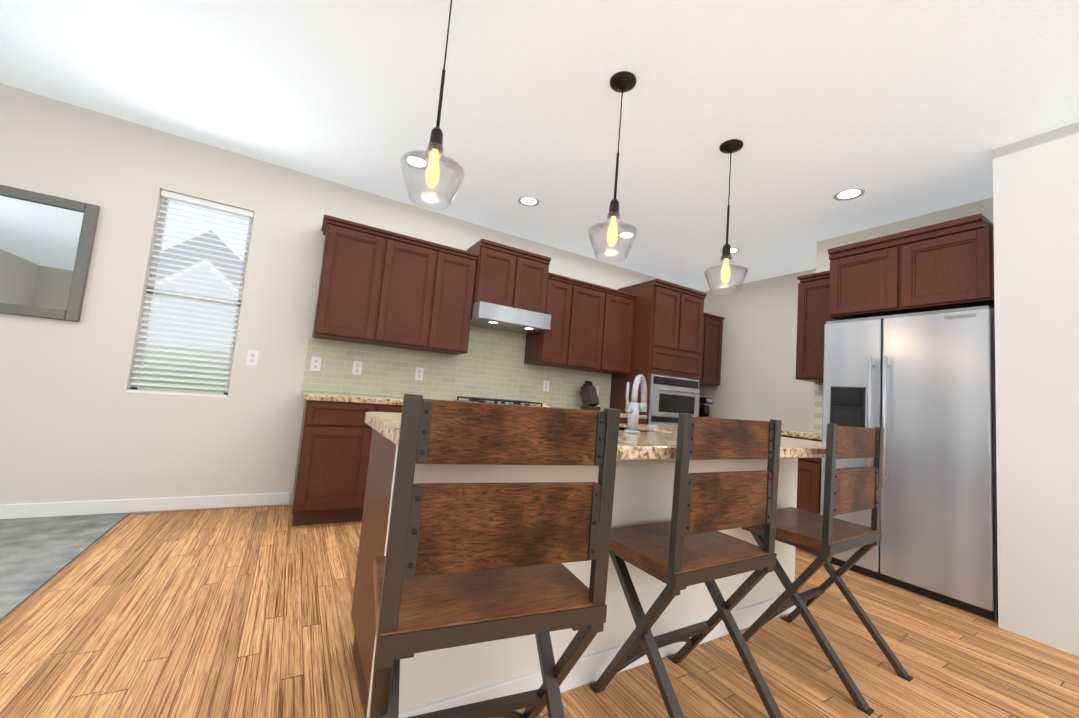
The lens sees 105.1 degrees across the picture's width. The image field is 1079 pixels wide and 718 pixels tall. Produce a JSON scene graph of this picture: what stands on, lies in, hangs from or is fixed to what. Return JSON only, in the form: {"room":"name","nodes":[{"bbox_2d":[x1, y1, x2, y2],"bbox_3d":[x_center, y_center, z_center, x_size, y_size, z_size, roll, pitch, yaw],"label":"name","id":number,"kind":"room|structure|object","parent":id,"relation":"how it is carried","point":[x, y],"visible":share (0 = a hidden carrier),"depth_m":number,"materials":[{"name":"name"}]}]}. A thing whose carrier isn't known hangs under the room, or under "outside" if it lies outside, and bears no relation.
{"room":"kitchen","nodes":[
{"label":"kitchen","id":0,"kind":"room"},
{"bbox_2d":[0,83,703,513],"bbox_3d":[-1.810,-0.157,3.595,9.820,2.730,0.160,8,-6,-30],"label":"wall","id":1,"kind":"structure","parent":0,"point":[78,421],"depth_m":2.94,"materials":[{"name":"beige paint"}]},
{"bbox_2d":[0,185,99,321],"bbox_3d":[-3.756,-0.741,2.359,1.690,0.800,0.028,8,-6,-30],"label":"mirror","id":2,"kind":"object","parent":1,"relation":"attached to","point":[46,244],"visible":1,"depth_m":2.68,"materials":[{"name":"grey metal"}]},
{"bbox_2d":[126,190,253,397],"bbox_3d":[-2.598,-0.469,3.129,0.670,1.580,0.133,8,-6,-30],"label":"window","id":3,"kind":"structure","parent":1,"relation":"in","point":[186,342],"depth_m":3.13,"materials":[{"name":"white plastic"}]},
{"bbox_2d":[245,350,258,365],"bbox_3d":[-2.248,-0.008,3.233,0.075,0.118,0.008,8,-6,-30],"label":"electrical outlet","id":4,"kind":"object","parent":1,"relation":"attached to","point":[252,358],"visible":1,"depth_m":3.23,"materials":[{"name":"white plastic"}]},
{"bbox_2d":[312,218,395,345],"bbox_3d":[-1.556,-0.608,3.460,0.501,0.902,0.351,8,-6,-30],"label":"upper cabinet","id":5,"kind":"object","parent":1,"relation":"attached to","point":[380,287],"depth_m":3.32,"materials":[{"name":"brown wood"}]},
{"bbox_2d":[384,234,447,350],"bbox_3d":[-1.212,-0.562,3.661,0.569,0.902,0.351,8,-6,-30],"label":"upper cabinet","id":6,"kind":"object","parent":1,"relation":"attached to","point":[418,268],"depth_m":3.56,"materials":[{"name":"brown wood"}]},
{"bbox_2d":[428,246,477,354],"bbox_3d":[-0.892,-0.520,3.848,0.446,0.902,0.351,8,-6,-30],"label":"upper cabinet","id":7,"kind":"object","parent":1,"relation":"attached to","point":[460,268],"depth_m":3.74,"materials":[{"name":"brown wood"}]},
{"bbox_2d":[302,325,611,410],"bbox_3d":[-0.516,-0.010,4.251,3.261,0.918,0.010,8,-6,-30],"label":"tile backsplash","id":8,"kind":"structure","parent":1,"relation":"attached to","point":[491,364],"depth_m":4.07,"materials":[{"name":"beige tile"}]},
{"bbox_2d":[310,357,321,370],"bbox_3d":[-1.865,0.042,3.444,0.075,0.118,0.008,8,-6,-30],"label":"electrical outlet","id":9,"kind":"object","parent":8,"relation":"attached to","point":[315,365],"visible":1,"depth_m":3.44,"materials":[{"name":"white plastic"}]},
{"bbox_2d":[352,361,362,374],"bbox_3d":[-1.590,0.078,3.604,0.075,0.118,0.008,8,-6,-30],"label":"electrical outlet","id":10,"kind":"object","parent":8,"relation":"attached to","point":[357,368],"visible":1,"depth_m":3.60,"materials":[{"name":"white plastic"}]},
{"bbox_2d":[415,367,423,379],"bbox_3d":[-1.127,0.139,3.875,0.075,0.118,0.008,8,-6,-30],"label":"electrical outlet","id":11,"kind":"object","parent":8,"relation":"attached to","point":[419,372],"visible":1,"depth_m":3.87,"materials":[{"name":"white plastic"}]},
{"bbox_2d":[543,380,548,390],"bbox_3d":[0.074,0.298,4.576,0.075,0.118,0.008,8,-6,-30],"label":"electrical outlet","id":12,"kind":"object","parent":8,"relation":"attached to","point":[545,385],"visible":1,"depth_m":4.57,"materials":[{"name":"white plastic"}]},
{"bbox_2d":[467,239,550,313],"bbox_3d":[-0.331,-0.768,4.155,0.760,0.601,0.406,8,-6,-30],"label":"upper cabinet","id":13,"kind":"object","parent":1,"relation":"attached to","point":[508,276],"visible":0.83,"depth_m":3.97,"materials":[{"name":"brown wood"}]},
{"bbox_2d":[470,301,550,333],"bbox_3d":[-0.334,-0.390,4.075,0.756,0.158,0.498,8,-6,-30],"label":"range hood","id":14,"kind":"object","parent":13,"relation":"attached to","point":[498,317],"visible":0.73,"depth_m":3.89,"materials":[{"name":"silver metal"}]},
{"bbox_2d":[524,272,636,373],"bbox_3d":[0.487,-0.351,4.645,1.222,0.931,0.366,8,-6,-30],"label":"upper cabinet","id":15,"kind":"object","parent":1,"relation":"attached to","point":[591,327],"visible":0.96,"depth_m":4.47,"materials":[{"name":"brown wood"}]},
{"bbox_2d":[0,505,1078,717],"bbox_3d":[1.670,1.340,1.090,6.020,0.100,7.990,8,-6,-30],"label":"floor","id":16,"kind":"structure","parent":0,"point":[245,612],"depth_m":1.71,"materials":[{"name":"brown wood"}]},
{"bbox_2d":[0,512,129,621],"bbox_3d":[-2.542,0.776,-1.370,3.800,0.112,7.990,8,-6,-30],"label":"floor carpet","id":17,"kind":"object","parent":16,"relation":"on","point":[37,553],"depth_m":2.23,"materials":[{"name":"grey carpet"}]},
{"bbox_2d":[292,399,387,525],"bbox_3d":[-1.581,0.762,3.229,0.527,0.880,0.635,8,-6,-30],"label":"base cabinet","id":18,"kind":"object","parent":16,"relation":"on","point":[331,471],"depth_m":2.95,"materials":[{"name":"brown wood"}]},
{"bbox_2d":[304,391,646,418],"bbox_3d":[-0.390,0.457,3.939,3.252,0.040,0.640,8,-6,-30],"label":"countertop","id":19,"kind":"structure","parent":18,"relation":"on","point":[307,394],"depth_m":3.11,"materials":[{"name":"beige stone"}]},
{"bbox_2d":[454,396,541,406],"bbox_3d":[-0.369,0.414,3.952,0.760,0.049,0.510,8,-6,-30],"label":"cooktop","id":20,"kind":"object","parent":19,"relation":"in","point":[496,401],"visible":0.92,"depth_m":3.86,"materials":[{"name":"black metal"}]},
{"bbox_2d":[580,381,600,410],"bbox_3d":[0.561,0.405,4.577,0.110,0.325,0.262,8,-6,-30],"label":"knife block","id":21,"kind":"object","parent":19,"relation":"on","point":[589,397],"visible":1,"depth_m":4.53,"materials":[{"name":"brown wood"}]},
{"bbox_2d":[388,403,402,412],"bbox_3d":[-1.215,0.810,3.443,0.594,0.880,0.635,8,-6,-30],"label":"base cabinet","id":22,"kind":"object","parent":16,"relation":"on","point":[392,407],"depth_m":3.16,"materials":[{"name":"brown wood"}]},
{"bbox_2d":[369,394,619,717],"bbox_3d":[-0.131,0.620,1.021,0.520,1.037,0.515,7,-5,-23],"label":"stool","id":23,"kind":"object","parent":16,"relation":"on","point":[460,564],"visible":1,"depth_m":0.93,"materials":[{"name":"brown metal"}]},
{"bbox_2d":[351,428,797,717],"bbox_3d":[0.347,0.816,2.000,2.184,0.879,0.614,8,-6,-30],"label":"kitchen island","id":24,"kind":"object","parent":16,"relation":"on","point":[439,679],"depth_m":1.54,"materials":[{"name":"white paint"}]},
{"bbox_2d":[364,412,825,459],"bbox_3d":[0.458,0.352,1.892,2.240,0.040,0.966,8,-6,-30],"label":"island countertop","id":25,"kind":"structure","parent":24,"relation":"on","point":[659,442],"depth_m":1.54,"materials":[{"name":"beige stone"}]},
{"bbox_2d":[619,424,646,431],"bbox_3d":[0.216,0.443,1.976,0.814,0.217,0.459,8,-6,-30],"label":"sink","id":26,"kind":"object","parent":25,"relation":"in","point":[621,429],"depth_m":2.23,"materials":[{"name":"silver metal"}]},
{"bbox_2d":[624,374,646,433],"bbox_3d":[0.425,0.192,1.822,0.236,0.258,0.144,8,-6,-30],"label":"faucet","id":27,"kind":"object","parent":25,"relation":"on","point":[632,408],"visible":1,"depth_m":1.76,"materials":[{"name":"silver metal"}]},
{"bbox_2d":[620,415,645,423],"bbox_3d":[0.737,1.068,4.583,0.533,0.880,0.635,8,-6,-30],"label":"base cabinet","id":28,"kind":"object","parent":16,"relation":"on","point":[623,418],"depth_m":4.33,"materials":[{"name":"brown wood"}]},
{"bbox_2d":[609,279,706,425],"bbox_3d":[1.421,0.372,4.968,0.860,2.440,0.712,8,-6,-30],"label":"tall cabinet","id":29,"kind":"object","parent":16,"relation":"on","point":[667,342],"visible":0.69,"depth_m":4.74,"materials":[{"name":"brown wood"}]},
{"bbox_2d":[589,413,783,717],"bbox_3d":[0.549,0.713,1.454,0.520,1.037,0.515,8,-6,-30],"label":"stool","id":30,"kind":"object","parent":16,"relation":"on","point":[689,544],"visible":1,"depth_m":1.39,"materials":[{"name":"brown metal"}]},
{"bbox_2d":[781,383,822,553],"bbox_3d":[2.319,0.857,3.470,0.660,1.370,0.400,8,-6,-30],"label":"base cabinet","id":31,"kind":"object","parent":16,"relation":"on","point":[809,485],"visible":0.25,"depth_m":3.24,"materials":[{"name":"brown wood"}]},
{"bbox_2d":[742,423,912,715],"bbox_3d":[1.274,0.808,1.864,0.534,1.037,0.535,8,-6,-30],"label":"stool","id":32,"kind":"object","parent":16,"relation":"on","point":[826,536],"visible":0.96,"depth_m":1.78,"materials":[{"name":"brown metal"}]},
{"bbox_2d":[820,305,997,620],"bbox_3d":[2.626,0.619,2.902,0.756,1.795,0.895,8,-6,-30],"label":"fridge","id":33,"kind":"object","parent":16,"relation":"on","point":[919,387],"visible":0.73,"depth_m":2.60,"materials":[{"name":"silver metal"}]},
{"bbox_2d":[0,0,1078,290],"bbox_3d":[0.322,-1.689,0.292,9.820,0.100,8.190,8,-6,-30],"label":"ceiling","id":34,"kind":"structure","parent":0,"point":[898,110],"depth_m":2.35,"materials":[{"name":"white paint"}]},
{"bbox_2d":[404,155,428,168],"bbox_3d":[-0.935,-1.497,3.139,0.190,0.004,0.190,8,-6,-30],"label":"recessed light","id":35,"kind":"object","parent":34,"relation":"in","point":[421,167],"depth_m":3.16,"materials":[{"name":"white"}]},
{"bbox_2d":[400,0,464,209],"bbox_3d":[-0.396,-1.098,1.676,0.254,0.954,0.254,8,-6,-30],"label":"pendant light","id":36,"kind":"object","parent":34,"relation":"hanging from","point":[433,152],"visible":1,"depth_m":1.63,"materials":[{"name":"clear glass"}]},
{"bbox_2d":[518,196,539,205],"bbox_3d":[-0.094,-1.385,3.630,0.190,0.004,0.190,8,-6,-30],"label":"recessed light","id":37,"kind":"object","parent":34,"relation":"in","point":[528,201],"visible":1,"depth_m":3.63,"materials":[{"name":"white"}]},
{"bbox_2d":[588,71,637,261],"bbox_3d":[0.402,-0.993,2.142,0.254,0.954,0.254,8,-6,-30],"label":"pendant light","id":38,"kind":"object","parent":34,"relation":"hanging from","point":[621,82],"visible":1,"depth_m":2.12,"materials":[{"name":"clear glass"}]},
{"bbox_2d":[617,232,633,238],"bbox_3d":[0.884,-1.256,4.201,0.190,0.004,0.190,8,-6,-30],"label":"recessed light","id":39,"kind":"object","parent":34,"relation":"in","point":[625,234],"depth_m":4.21,"materials":[{"name":"white"}]},
{"bbox_2d":[704,139,747,294],"bbox_3d":[1.187,-0.889,2.601,0.254,0.954,0.254,8,-6,-30],"label":"pendant light","id":40,"kind":"object","parent":34,"relation":"hanging from","point":[731,146],"visible":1,"depth_m":2.58,"materials":[{"name":"clear glass"}]},
{"bbox_2d":[721,247,739,253],"bbox_3d":[2.024,-1.147,4.380,0.190,0.004,0.190,8,-6,-30],"label":"recessed light","id":41,"kind":"object","parent":34,"relation":"in","point":[734,250],"visible":0.5,"depth_m":4.36,"materials":[{"name":"white"}]},
{"bbox_2d":[833,188,864,200],"bbox_3d":[2.317,-1.233,3.093,0.190,0.004,0.190,8,-6,-30],"label":"recessed light","id":42,"kind":"object","parent":34,"relation":"in","point":[848,194],"visible":1,"depth_m":3.09,"materials":[{"name":"white"}]},
{"bbox_2d":[699,397,712,416],"bbox_3d":[2.139,0.638,5.414,0.150,0.264,0.203,8,-6,-30],"label":"coffee maker","id":43,"kind":"object","parent":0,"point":[704,410],"visible":0.73,"depth_m":5.34,"materials":[{"name":"black plastic"}]},
{"bbox_2d":[700,269,815,430],"bbox_3d":[2.837,0.356,5.123,0.200,2.730,1.890,8,-6,-30],"label":"wall","id":44,"kind":"structure","parent":0,"point":[759,381],"depth_m":5.15,"materials":[{"name":"beige paint"}]},
{"bbox_2d":[700,312,723,384],"bbox_3d":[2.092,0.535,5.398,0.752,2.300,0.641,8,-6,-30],"label":"upper cabinet","id":45,"kind":"object","parent":44,"relation":"attached to","point":[711,354],"visible":0.21,"depth_m":5.52,"materials":[{"name":"brown wood"}]},
{"bbox_2d":[812,197,993,430],"bbox_3d":[3.317,0.260,3.543,0.980,2.730,1.325,8,-6,-30],"label":"wall","id":46,"kind":"structure","parent":0,"point":[984,207],"depth_m":3.43,"materials":[{"name":"beige paint"}]},
{"bbox_2d":[796,270,835,382],"bbox_3d":[2.543,-0.269,3.632,0.370,0.930,0.380,8,-6,-30],"label":"upper cabinet","id":47,"kind":"object","parent":46,"relation":"attached to","point":[813,317],"visible":0.54,"depth_m":3.60,"materials":[{"name":"brown wood"}]},
{"bbox_2d":[828,213,994,319],"bbox_3d":[2.767,-0.579,3.029,0.660,0.540,0.895,8,-6,-30],"label":"upper cabinet","id":48,"kind":"object","parent":46,"relation":"attached to","point":[946,265],"visible":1,"depth_m":2.80,"materials":[{"name":"brown wood"}]},
{"bbox_2d":[993,122,1078,655],"bbox_3d":[4.498,0.125,0.818,1.715,2.730,4.575,8,-6,-30],"label":"wall","id":49,"kind":"structure","parent":0,"point":[1036,230],"depth_m":2.22,"materials":[{"name":"white paint"}]},
{"bbox_3d":[-3.920,-0.830,-2.238,0.200,2.730,7.790,8,-6,-30],"label":"wall","id":50,"kind":"structure","parent":0,"visible":0},
{"bbox_2d":[0,493,290,518],"bbox_3d":[-3.949,0.865,2.196,4.520,0.088,0.017,8,-6,-30],"label":"baseboard","id":51,"kind":"structure","parent":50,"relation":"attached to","point":[27,510],"depth_m":2.85,"materials":[{"name":"white wood"}]}
]}

